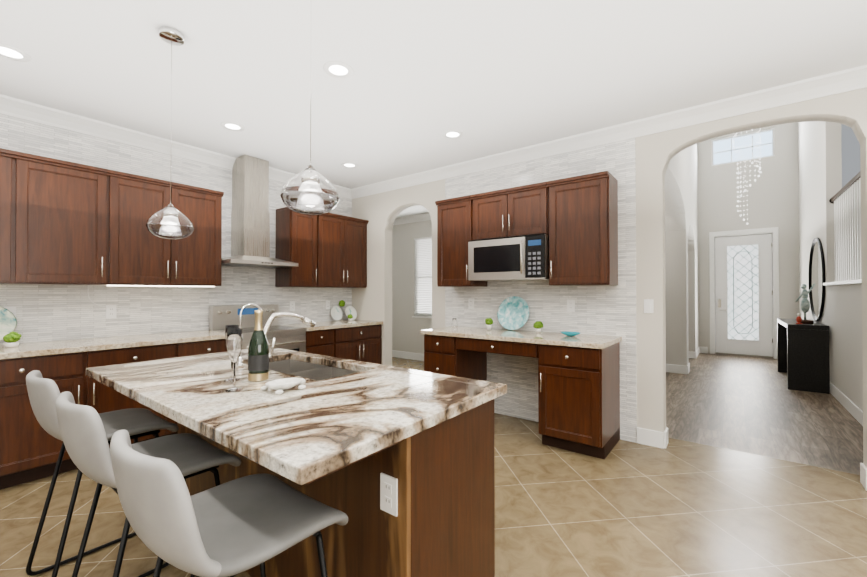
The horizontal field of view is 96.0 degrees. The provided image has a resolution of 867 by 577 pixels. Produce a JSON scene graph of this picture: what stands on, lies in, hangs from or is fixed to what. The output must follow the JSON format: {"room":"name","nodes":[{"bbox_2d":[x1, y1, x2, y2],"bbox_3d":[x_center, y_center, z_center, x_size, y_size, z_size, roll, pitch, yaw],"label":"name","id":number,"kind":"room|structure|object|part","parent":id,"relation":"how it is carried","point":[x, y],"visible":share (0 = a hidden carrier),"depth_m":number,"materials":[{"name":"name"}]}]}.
{"room":"kitchen","nodes":[
{"label":"kitchen","id":0,"kind":"room"},
{"bbox_2d":[392,220,431,353],"bbox_3d":[-0.171,-0.012,7.510,4.100,2.780,0.150,0,-1,37],"label":"wall","id":1,"kind":"structure","parent":0,"point":[407,327],"depth_m":7.70,"materials":[{"name":"grey paint"}]},
{"bbox_2d":[392,350,423,360],"bbox_3d":[-0.162,1.310,7.387,3.950,0.135,0.016,0,-1,37],"label":"baseboard","id":2,"kind":"structure","parent":1,"relation":"attached to","point":[399,354],"depth_m":7.63,"materials":[{"name":"white wood"}]},
{"bbox_2d":[393,213,430,224],"bbox_3d":[-0.186,-1.345,7.379,3.950,0.115,0.095,0,-1,37],"label":"crown molding","id":3,"kind":"structure","parent":1,"relation":"attached to","point":[420,217],"depth_m":7.54,"materials":[{"name":"white paint"}]},
{"bbox_2d":[412,237,431,317],"bbox_3d":[0.027,-0.208,7.317,1.010,1.530,0.140,0,-1,37],"label":"nook window","id":4,"kind":"structure","parent":1,"relation":"in","point":[423,276],"depth_m":7.47,"materials":[{"name":"white"}]},
{"bbox_2d":[0,357,866,576],"bbox_3d":[-0.257,1.361,2.118,10.500,0.060,8.800,0,-1,37],"label":"floor","id":5,"kind":"structure","parent":0,"point":[673,508],"depth_m":2.27,"materials":[{"name":"tile"}]},
{"bbox_2d":[0,350,99,489],"bbox_3d":[-2.994,0.899,2.787,0.620,0.876,0.788,0,-1,37],"label":"base cabinet","id":6,"kind":"object","parent":5,"relation":"on","point":[30,447],"depth_m":2.65,"materials":[{"name":"brown wood"}]},
{"bbox_2d":[0,330,224,359],"bbox_3d":[-3.134,0.439,2.587,0.650,0.040,3.336,0,-1,37],"label":"countertop","id":7,"kind":"structure","parent":6,"relation":"on","point":[33,349],"depth_m":3.06,"materials":[{"name":"stone"}]},
{"bbox_2d":[0,306,16,340],"bbox_3d":[-3.310,0.256,2.789,0.094,0.327,0.459,0,-1,37],"label":"decorative platter","id":8,"kind":"object","parent":7,"relation":"on","point":[8,322],"visible":0.9,"depth_m":2.93,"materials":[{"name":"ceramic"}]},
{"bbox_2d":[3,331,21,347],"bbox_3d":[-3.020,0.364,2.796,0.104,0.111,0.094,0,-1,37],"label":"potted plant","id":9,"kind":"object","parent":7,"relation":"on","point":[11,339],"visible":1,"depth_m":2.77,"materials":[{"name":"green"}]},
{"bbox_2d":[26,370,178,576],"bbox_3d":[-1.555,0.847,1.833,0.439,0.956,0.503,0,-1,37],"label":"bar stool","id":10,"kind":"object","parent":5,"relation":"on","point":[135,423],"visible":0.69,"depth_m":1.78,"materials":[{"name":"grey leather"}]},
{"bbox_3d":[-1.553,0.538,1.838,0.449,0.345,0.516,0,-1,37],"label":"stool seat","id":11,"kind":"part","parent":10,"relation":"part of","materials":[{"name":"grey leather"}]},
{"bbox_2d":[100,342,187,447],"bbox_3d":[-2.617,0.903,3.280,0.620,0.876,0.728,0,-1,37],"label":"base cabinet","id":12,"kind":"object","parent":5,"relation":"on","point":[110,399],"depth_m":3.08,"materials":[{"name":"brown wood"}]},
{"bbox_2d":[55,391,240,576],"bbox_3d":[-1.062,0.843,1.456,0.439,0.956,0.503,0,-1,37],"label":"bar stool","id":13,"kind":"object","parent":5,"relation":"on","point":[83,435],"visible":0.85,"depth_m":1.27,"materials":[{"name":"grey leather"}]},
{"bbox_3d":[-1.061,0.535,1.462,0.449,0.345,0.516,0,-1,37],"label":"stool seat","id":14,"kind":"part","parent":13,"relation":"part of","materials":[{"name":"grey leather"}]},
{"bbox_2d":[188,339,226,355],"bbox_3d":[-2.305,0.907,3.687,0.620,0.876,0.575,0,-1,37],"label":"base cabinet","id":15,"kind":"object","parent":5,"relation":"on","point":[209,346],"depth_m":3.52,"materials":[{"name":"brown wood"}]},
{"bbox_2d":[110,430,347,576],"bbox_3d":[-0.558,0.840,1.071,0.439,0.956,0.503,0,-1,37],"label":"bar stool","id":16,"kind":"object","parent":5,"relation":"on","point":[235,527],"visible":1,"depth_m":0.94,"materials":[{"name":"grey leather"}]},
{"bbox_2d":[209,304,306,351],"bbox_3d":[-1.858,0.766,4.189,0.686,1.165,0.755,0,-1,37],"label":"range","id":17,"kind":"object","parent":5,"relation":"on","point":[286,337],"visible":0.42,"depth_m":4.20,"materials":[{"name":"silver metal"}]},
{"bbox_2d":[177,359,494,576],"bbox_3d":[-0.739,0.890,1.862,1.820,0.876,0.920,0,-1,37],"label":"kitchen island","id":18,"kind":"object","parent":5,"relation":"on","point":[442,524],"visible":0.48,"depth_m":1.41,"materials":[{"name":"brown wood"}]},
{"bbox_2d":[86,347,506,484],"bbox_3d":[-0.748,0.432,1.854,1.910,0.040,1.010,0,-1,37],"label":"island countertop","id":19,"kind":"structure","parent":18,"relation":"on","point":[313,430],"depth_m":1.40,"materials":[{"name":"stone"}]},
{"bbox_2d":[224,325,239,380],"bbox_3d":[-0.906,0.288,1.756,0.064,0.245,0.064,0,-1,37],"label":"glass","id":20,"kind":"object","parent":19,"relation":"on","point":[226,328],"visible":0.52,"depth_m":1.74,"materials":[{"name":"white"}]},
{"bbox_2d":[225,328,242,391],"bbox_3d":[-0.804,0.287,1.577,0.064,0.245,0.064,0,-1,37],"label":"glass","id":21,"kind":"object","parent":19,"relation":"on","point":[234,342],"visible":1,"depth_m":1.56,"materials":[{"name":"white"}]},
{"bbox_2d":[236,303,262,366],"bbox_3d":[-0.997,0.247,2.099,0.036,0.334,0.166,0,-1,37],"label":"filter faucet","id":22,"kind":"object","parent":19,"relation":"on","point":[240,364],"visible":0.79,"depth_m":2.06,"materials":[{"name":"silver metal"}]},
{"bbox_2d":[248,310,268,381],"bbox_3d":[-0.789,0.254,1.761,0.088,0.314,0.088,0,-1,37],"label":"champagne bottle","id":23,"kind":"object","parent":19,"relation":"on","point":[258,358],"visible":1,"depth_m":1.73,"materials":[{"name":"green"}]},
{"bbox_2d":[260,378,305,394],"bbox_3d":[-0.597,0.392,1.588,0.129,0.034,0.181,0,-1,37],"label":"dish","id":24,"kind":"object","parent":19,"relation":"on","point":[279,385],"visible":1,"depth_m":1.57,"materials":[{"name":"ceramic"}]},
{"bbox_2d":[263,312,314,357],"bbox_3d":[-0.748,0.269,2.030,0.093,0.290,0.332,0,-1,37],"label":"faucet","id":25,"kind":"object","parent":19,"relation":"on","point":[302,319],"visible":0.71,"depth_m":2.00,"materials":[{"name":"silver metal"}]},
{"bbox_2d":[269,359,356,380],"bbox_3d":[-0.720,0.560,2.129,0.824,0.209,0.386,0,-1,37],"label":"sink basin","id":26,"kind":"object","parent":19,"relation":"in","point":[317,372],"depth_m":2.27,"materials":[{"name":"silver metal"}]},
{"bbox_2d":[380,473,397,516],"bbox_3d":[-0.146,0.668,1.266,0.072,0.118,0.008,0,-1,37],"label":"outlet","id":27,"kind":"object","parent":18,"relation":"attached to","point":[388,494],"visible":1,"depth_m":1.26,"materials":[{"name":"white plastic"}]},
{"bbox_2d":[305,324,381,363],"bbox_3d":[-1.289,0.918,4.986,0.657,0.876,1.197,0,-1,37],"label":"base cabinet","id":28,"kind":"object","parent":5,"relation":"on","point":[362,343],"visible":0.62,"depth_m":4.84,"materials":[{"name":"brown wood"}]},
{"bbox_2d":[279,320,382,330],"bbox_3d":[-1.295,0.460,4.991,0.650,0.040,1.190,0,-1,37],"label":"countertop","id":29,"kind":"structure","parent":28,"relation":"on","point":[325,325],"depth_m":4.85,"materials":[{"name":"stone"}]},
{"bbox_2d":[331,306,342,320],"bbox_3d":[-1.332,0.340,5.367,0.055,0.205,0.210,0,-1,37],"label":"decorative plate","id":30,"kind":"object","parent":29,"relation":"on","point":[336,313],"visible":1,"depth_m":5.38,"materials":[{"name":"white ceramic"}]},
{"bbox_2d":[339,300,344,306],"bbox_3d":[-1.276,0.209,5.446,0.092,0.094,0.094,0,-1,37],"label":"moss ball","id":31,"kind":"object","parent":30,"relation":"on","point":[341,303],"visible":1,"depth_m":5.41,"materials":[{"name":"green plant"}]},
{"bbox_2d":[345,306,356,319],"bbox_3d":[-1.160,0.344,5.488,0.068,0.200,0.210,0,-1,37],"label":"decorative plate","id":32,"kind":"object","parent":29,"relation":"on","point":[350,310],"visible":0.75,"depth_m":5.51,"materials":[{"name":"white ceramic"}]},
{"bbox_2d":[424,334,486,380],"bbox_3d":[0.230,0.911,4.158,0.400,0.876,0.650,0,-1,37],"label":"base cabinet","id":33,"kind":"object","parent":5,"relation":"on","point":[443,355],"visible":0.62,"depth_m":3.95,"materials":[{"name":"brown wood"}]},
{"bbox_2d":[538,342,619,458],"bbox_3d":[1.257,0.904,3.369,0.510,0.876,0.657,0,-1,37],"label":"base cabinet","id":34,"kind":"object","parent":5,"relation":"on","point":[578,399],"visible":0.98,"depth_m":3.15,"materials":[{"name":"brown wood"}]},
{"bbox_2d":[420,326,621,357],"bbox_3d":[0.767,0.512,3.752,1.790,0.165,0.652,0,-1,37],"label":"desk","id":35,"kind":"object","parent":34,"relation":"on","point":[579,340],"depth_m":3.51,"materials":[{"name":"stone"}]},
{"bbox_2d":[452,318,457,327],"bbox_3d":[0.234,0.383,4.333,0.068,0.100,0.068,0,-1,37],"label":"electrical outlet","id":36,"kind":"object","parent":35,"relation":"on","point":[454,323],"visible":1,"depth_m":4.31,"materials":[{"name":"white plastic"}]},
{"bbox_2d":[485,318,492,329],"bbox_3d":[0.590,0.370,4.114,0.086,0.122,0.097,0,-1,37],"label":"potted plant","id":37,"kind":"object","parent":35,"relation":"on","point":[488,321],"visible":1,"depth_m":4.09,"materials":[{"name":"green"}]},
{"bbox_3d":[0.677,0.531,3.725,0.836,0.125,0.500,0,-1,37],"label":"desk cabinet drawer","id":38,"kind":"part","parent":35,"relation":"part of","materials":[{"name":"brown wood"}]},
{"bbox_2d":[497,296,528,329],"bbox_3d":[0.825,0.255,4.053,0.360,0.351,0.081,0,-1,37],"label":"decorative plate","id":39,"kind":"object","parent":35,"relation":"on","point":[513,313],"visible":1,"depth_m":4.06,"materials":[{"name":"teal ceramic"}]},
{"bbox_2d":[533,321,543,332],"bbox_3d":[1.016,0.372,3.793,0.096,0.113,0.103,0,-1,37],"label":"potted plant","id":40,"kind":"object","parent":35,"relation":"on","point":[537,325],"visible":1,"depth_m":3.77,"materials":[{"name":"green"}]},
{"bbox_2d":[561,331,580,335],"bbox_3d":[1.224,0.408,3.487,0.188,0.035,0.150,0,-1,37],"label":"decorative bowl","id":41,"kind":"object","parent":35,"relation":"on","point":[568,333],"visible":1,"depth_m":3.46,"materials":[{"name":"teal glass"}]},
{"bbox_2d":[0,0,866,217],"bbox_3d":[1.475,-1.489,4.407,10.500,0.120,14.500,0,-1,37],"label":"ceiling","id":42,"kind":"structure","parent":0,"point":[488,77],"depth_m":2.54,"materials":[{"name":"white paint"}]},
{"bbox_2d":[0,43,30,61],"bbox_3d":[-2.580,-1.445,2.405,0.196,0.005,0.134,0,-1,37],"label":"recessed light","id":43,"kind":"object","parent":42,"relation":"in","point":[6,51],"depth_m":2.41,"materials":[{"name":"white"}]},
{"bbox_2d":[146,26,193,239],"bbox_3d":[-1.486,-0.863,2.210,0.228,1.169,0.228,0,-1,37],"label":"pendant light","id":44,"kind":"object","parent":42,"relation":"hanging from","point":[170,221],"visible":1,"depth_m":2.16,"materials":[{"name":"clear glass"}]},
{"bbox_2d":[220,122,244,130],"bbox_3d":[-1.777,-1.435,3.453,0.191,0.005,0.189,0,-1,37],"label":"recessed light","id":45,"kind":"object","parent":42,"relation":"in","point":[232,126],"depth_m":3.46,"materials":[{"name":"white"}]},
{"bbox_2d":[280,82,338,215],"bbox_3d":[-0.496,-0.876,1.579,0.228,1.154,0.228,0,-1,37],"label":"pendant light","id":46,"kind":"object","parent":42,"relation":"hanging from","point":[309,190],"visible":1,"depth_m":1.50,"materials":[{"name":"clear glass"}]},
{"bbox_2d":[323,61,352,77],"bbox_3d":[-0.627,-1.443,2.573,0.192,0.005,0.193,0,-1,37],"label":"recessed light","id":47,"kind":"object","parent":42,"relation":"in","point":[337,69],"depth_m":2.57,"materials":[{"name":"white"}]},
{"bbox_2d":[341,162,357,167],"bbox_3d":[-0.968,-1.426,4.510,0.185,0.005,0.188,0,-1,37],"label":"recessed light","id":48,"kind":"object","parent":42,"relation":"in","point":[347,164],"depth_m":4.52,"materials":[{"name":"white"}]},
{"bbox_2d":[442,130,462,138],"bbox_3d":[0.179,-1.434,3.629,0.190,0.005,0.193,0,-1,37],"label":"recessed light","id":49,"kind":"object","parent":42,"relation":"in","point":[451,134],"depth_m":3.63,"materials":[{"name":"white"}]},
{"bbox_2d":[352,88,866,467],"bbox_3d":[2.030,-0.049,3.309,8.000,2.780,0.150,0,-1,37],"label":"wall","id":50,"kind":"structure","parent":0,"point":[656,153],"depth_m":3.35,"materials":[{"name":"grey paint"}]},
{"bbox_2d":[435,195,486,286],"bbox_3d":[0.302,-0.493,4.297,0.460,0.941,0.362,0,-1,37],"label":"upper cabinet","id":51,"kind":"object","parent":50,"relation":"attached to","point":[454,226],"visible":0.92,"depth_m":4.19,"materials":[{"name":"brown wood"}]},
{"bbox_2d":[471,182,548,239],"bbox_3d":[0.806,-0.730,3.914,0.806,0.473,0.362,0,-1,37],"label":"upper cabinet","id":52,"kind":"object","parent":50,"relation":"attached to","point":[517,211],"visible":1,"depth_m":3.77,"materials":[{"name":"brown wood"}]},
{"bbox_2d":[468,234,548,280],"bbox_3d":[0.780,-0.286,3.875,0.802,0.405,0.450,0,-1,37],"label":"microwave","id":53,"kind":"object","parent":52,"relation":"attached to","point":[520,258],"visible":1,"depth_m":3.70,"materials":[{"name":"silver metal"}]},
{"bbox_2d":[445,138,636,442],"bbox_3d":[0.956,0.007,4.030,2.048,2.680,0.008,0,-1,37],"label":"wall tile","id":54,"kind":"structure","parent":50,"relation":"attached to","point":[608,310],"depth_m":3.81,"materials":[{"name":"white tile"}]},
{"bbox_2d":[468,298,473,308],"bbox_3d":[0.427,0.170,4.422,0.072,0.118,0.009,0,-1,37],"label":"outlet","id":55,"kind":"object","parent":54,"relation":"attached to","point":[470,300],"depth_m":4.42,"materials":[{"name":"white plastic"}]},
{"bbox_2d":[567,300,574,311],"bbox_3d":[1.316,0.164,3.741,0.072,0.118,0.009,0,-1,37],"label":"outlet","id":56,"kind":"object","parent":54,"relation":"attached to","point":[570,303],"depth_m":3.74,"materials":[{"name":"white plastic"}]},
{"bbox_2d":[547,171,617,285],"bbox_3d":[1.335,-0.500,3.507,0.520,0.941,0.362,0,-1,37],"label":"upper cabinet","id":57,"kind":"object","parent":50,"relation":"attached to","point":[583,230],"visible":1,"depth_m":3.38,"materials":[{"name":"brown wood"}]},
{"bbox_2d":[346,65,866,198],"bbox_3d":[1.955,-1.382,3.224,8.000,0.115,0.095,0,-1,37],"label":"crown molding","id":58,"kind":"structure","parent":50,"relation":"attached to","point":[846,80],"depth_m":3.28,"materials":[{"name":"white"}]},
{"bbox_2d":[644,299,653,312],"bbox_3d":[1.845,0.151,3.346,0.072,0.118,0.013,0,-1,37],"label":"light switch","id":59,"kind":"object","parent":50,"relation":"attached to","point":[648,308],"depth_m":3.34,"materials":[{"name":"white plastic"}]},
{"bbox_2d":[649,430,661,441],"bbox_3d":[2.088,1.277,3.640,0.043,0.135,0.467,0,-1,37],"label":"baseboard","id":60,"kind":"structure","parent":50,"relation":"attached to","point":[654,438],"depth_m":3.30,"materials":[{"name":"white wood"}]},
{"bbox_2d":[860,463,865,484],"bbox_3d":[3.066,1.268,2.608,0.296,0.135,0.019,0,-1,37],"label":"baseboard","id":61,"kind":"structure","parent":50,"relation":"attached to","point":[862,465],"depth_m":2.66,"materials":[{"name":"white wood"}]},
{"bbox_2d":[863,468,866,490],"bbox_3d":[4.002,1.259,1.685,2.906,0.135,0.019,0,-1,37],"label":"baseboard","id":62,"kind":"structure","parent":50,"relation":"attached to","point":[864,469],"depth_m":2.59,"materials":[{"name":"white"}]},
{"bbox_2d":[665,144,698,365],"bbox_3d":[3.704,-1.385,6.069,0.320,5.500,6.250,0,-1,37],"label":"wall","id":63,"kind":"structure","parent":0,"point":[681,250],"depth_m":6.34,"materials":[{"name":"grey paint"}]},
{"bbox_2d":[666,364,685,373],"bbox_3d":[3.902,1.300,6.321,0.300,0.135,0.020,0,-1,37],"label":"baseboard","id":64,"kind":"structure","parent":63,"relation":"attached to","point":[681,369],"depth_m":6.29,"materials":[{"name":"white"}]},
{"bbox_2d":[686,363,689,373],"bbox_3d":[4.146,1.301,6.349,0.020,0.135,0.363,0,-1,37],"label":"baseboard","id":65,"kind":"structure","parent":63,"relation":"attached to","point":[688,366],"depth_m":6.27,"materials":[{"name":"white wood"}]},
{"bbox_2d":[689,351,693,358],"bbox_3d":[5.014,1.313,7.774,0.300,0.135,0.020,0,-1,37],"label":"baseboard","id":66,"kind":"structure","parent":63,"relation":"attached to","point":[691,354],"depth_m":7.70,"materials":[{"name":"white wood"}]},
{"bbox_2d":[694,346,700,358],"bbox_3d":[5.450,1.316,8.036,0.043,0.135,0.966,0,-1,37],"label":"baseboard","id":67,"kind":"structure","parent":63,"relation":"attached to","point":[698,350],"depth_m":7.91,"materials":[{"name":"white wood"}]},
{"bbox_2d":[697,122,798,353],"bbox_3d":[6.343,-1.367,8.079,2.070,5.500,0.150,0,-1,37],"label":"wall","id":68,"kind":"structure","parent":0,"point":[772,196],"depth_m":7.87,"materials":[{"name":"grey paint"}]},
{"bbox_2d":[711,128,774,165],"bbox_3d":[6.369,-2.892,8.060,1.020,0.570,0.070,0,-1,37],"label":"window","id":69,"kind":"structure","parent":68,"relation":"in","point":[723,150],"depth_m":8.06,"materials":[{"name":"white"}]},
{"bbox_2d":[715,234,772,356],"bbox_3d":[6.357,0.133,8.015,0.924,2.440,0.102,0,-1,37],"label":"entry door","id":70,"kind":"structure","parent":68,"relation":"in","point":[743,307],"depth_m":8.02,"materials":[{"name":"white"}]},
{"bbox_2d":[709,227,778,358],"bbox_3d":[6.369,0.090,8.035,1.110,2.585,0.168,0,-1,37],"label":"door frame","id":71,"kind":"structure","parent":68,"relation":"attached to","point":[774,231],"depth_m":7.90,"materials":[{"name":"white wood"}]},
{"bbox_2d":[666,346,862,474],"bbox_3d":[4.698,1.398,6.291,5.100,0.060,7.550,0,-1,37],"label":"floor","id":72,"kind":"structure","parent":0,"point":[752,405],"depth_m":4.14,"materials":[{"name":"brown wood"}]},
{"bbox_2d":[777,318,829,393],"bbox_3d":[5.390,0.925,5.735,0.400,0.875,1.500,0,-1,37],"label":"console table","id":73,"kind":"object","parent":72,"relation":"on","point":[803,356],"visible":0.85,"depth_m":5.17,"materials":[{"name":"black wood"}]},
{"bbox_2d":[796,313,802,323],"bbox_3d":[4.970,0.409,5.305,0.070,0.147,0.067,0,-1,37],"label":"decorative figurine","id":74,"kind":"object","parent":73,"relation":"on","point":[799,319],"visible":1,"depth_m":5.29,"materials":[{"name":"red"}]},
{"bbox_2d":[795,283,815,323],"bbox_3d":[5.141,0.206,5.391,0.211,0.555,0.180,0,-1,37],"label":"statue","id":75,"kind":"object","parent":73,"relation":"on","point":[805,305],"visible":1,"depth_m":5.38,"materials":[{"name":"grey"}]},
{"bbox_2d":[798,121,862,410],"bbox_3d":[5.161,-1.394,4.954,0.150,5.500,6.250,0,-1,37],"label":"wall","id":76,"kind":"structure","parent":0,"point":[819,167],"depth_m":5.27,"materials":[{"name":"grey paint"}]},
{"bbox_2d":[808,238,824,320],"bbox_3d":[5.741,-0.136,5.853,0.030,1.240,1.240,0,-1,37],"label":"round mirror","id":77,"kind":"object","parent":76,"relation":"attached to","point":[816,273],"visible":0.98,"depth_m":5.80,"materials":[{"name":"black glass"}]},
{"bbox_2d":[823,171,861,284],"bbox_3d":[4.794,-0.643,4.480,0.205,1.190,2.000,0,-1,37],"label":"stair railing","id":78,"kind":"object","parent":76,"relation":"attached to","point":[845,200],"visible":0.79,"depth_m":4.55,"materials":[{"name":"white wood"}]},
{"bbox_2d":[830,382,862,425],"bbox_3d":[5.095,1.289,4.981,0.017,0.135,6.250,0,-1,37],"label":"baseboard","id":79,"kind":"structure","parent":76,"relation":"attached to","point":[853,409],"depth_m":4.30,"materials":[{"name":"white"}]},
{"bbox_3d":[-3.182,-0.050,3.204,0.150,2.780,6.650,0,-1,37],"label":"wall","id":80,"kind":"structure","parent":0,"visible":0},
{"bbox_2d":[0,148,31,283],"bbox_3d":[-3.409,-0.508,2.500,0.325,0.941,1.088,0,-1,37],"label":"upper cabinet","id":81,"kind":"object","parent":80,"relation":"attached to","point":[15,166],"depth_m":2.79,"materials":[{"name":"brown wood"}]},
{"bbox_2d":[32,154,119,284],"bbox_3d":[-2.959,-0.503,3.088,0.325,0.941,0.668,0,-1,37],"label":"upper cabinet","id":82,"kind":"object","parent":80,"relation":"attached to","point":[62,222],"depth_m":3.04,"materials":[{"name":"brown wood"}]},
{"bbox_2d":[120,172,223,285],"bbox_3d":[-2.544,-0.498,3.631,0.325,0.941,0.975,0,-1,37],"label":"upper cabinet","id":83,"kind":"object","parent":80,"relation":"attached to","point":[146,258],"depth_m":3.54,"materials":[{"name":"brown wood"}]},
{"bbox_2d":[107,285,214,286],"bbox_3d":[-2.480,-0.022,3.611,0.030,0.011,0.850,0,-1,37],"label":"under-cabinet light","id":84,"kind":"object","parent":83,"relation":"attached to","point":[158,286],"visible":1,"depth_m":3.53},
{"bbox_2d":[0,94,351,196],"bbox_3d":[-3.127,-1.383,3.085,0.095,0.115,6.270,0,-1,37],"label":"crown molding","id":85,"kind":"structure","parent":80,"relation":"attached to","point":[11,106],"depth_m":3.49,"materials":[{"name":"white paint"}]},
{"bbox_2d":[0,113,351,343],"bbox_3d":[-3.164,-0.001,3.095,0.008,2.680,6.499,0,-1,37],"label":"wall tile","id":86,"kind":"structure","parent":80,"relation":"attached to","point":[45,312],"depth_m":3.65,"materials":[{"name":"white tile"}]},
{"bbox_2d":[4,307,15,316],"bbox_3d":[-3.254,0.199,2.961,0.008,0.118,0.118,0,-1,37],"label":"outlet","id":87,"kind":"object","parent":86,"relation":"attached to","point":[12,309],"depth_m":2.99,"materials":[{"name":"white plastic"}]},
{"bbox_2d":[106,305,115,318],"bbox_3d":[-2.865,0.208,3.470,0.008,0.118,0.072,0,-1,37],"label":"outlet","id":88,"kind":"object","parent":86,"relation":"attached to","point":[110,312],"depth_m":3.46,"materials":[{"name":"white plastic"}]},
{"bbox_2d":[290,301,294,310],"bbox_3d":[-1.771,0.221,4.899,0.008,0.118,0.072,0,-1,37],"label":"outlet","id":89,"kind":"object","parent":86,"relation":"attached to","point":[292,305],"depth_m":4.90,"materials":[{"name":"white plastic"}]},
{"bbox_2d":[325,301,329,308],"bbox_3d":[-1.443,0.225,5.328,0.008,0.118,0.072,0,-1,37],"label":"outlet","id":90,"kind":"object","parent":86,"relation":"attached to","point":[327,303],"depth_m":5.32,"materials":[{"name":"white plastic"}]},
{"bbox_2d":[221,155,297,267],"bbox_3d":[-1.951,-0.837,4.275,0.492,1.179,0.751,0,-1,37],"label":"range hood","id":91,"kind":"object","parent":80,"relation":"attached to","point":[250,230],"visible":0.94,"depth_m":4.23,"materials":[{"name":"silver metal"}]},
{"bbox_2d":[275,207,368,287],"bbox_3d":[-1.406,-0.486,5.088,0.362,0.941,1.197,0,-1,37],"label":"upper cabinet","id":92,"kind":"object","parent":80,"relation":"attached to","point":[327,250],"visible":0.94,"depth_m":4.86,"materials":[{"name":"brown wood"}]},
{"bbox_3d":[4.907,-4.193,5.174,3.350,0.100,6.550,0,-1,37],"label":"ceiling","id":93,"kind":"structure","parent":0,"visible":0},
{"bbox_2d":[733,128,761,224],"bbox_3d":[4.952,-2.575,6.164,0.420,3.115,0.420,0,-1,37],"label":"chandelier","id":94,"kind":"object","parent":93,"relation":"hanging from","point":[745,166],"visible":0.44,"depth_m":6.17,"materials":[{"name":"clear glass"}]}
]}

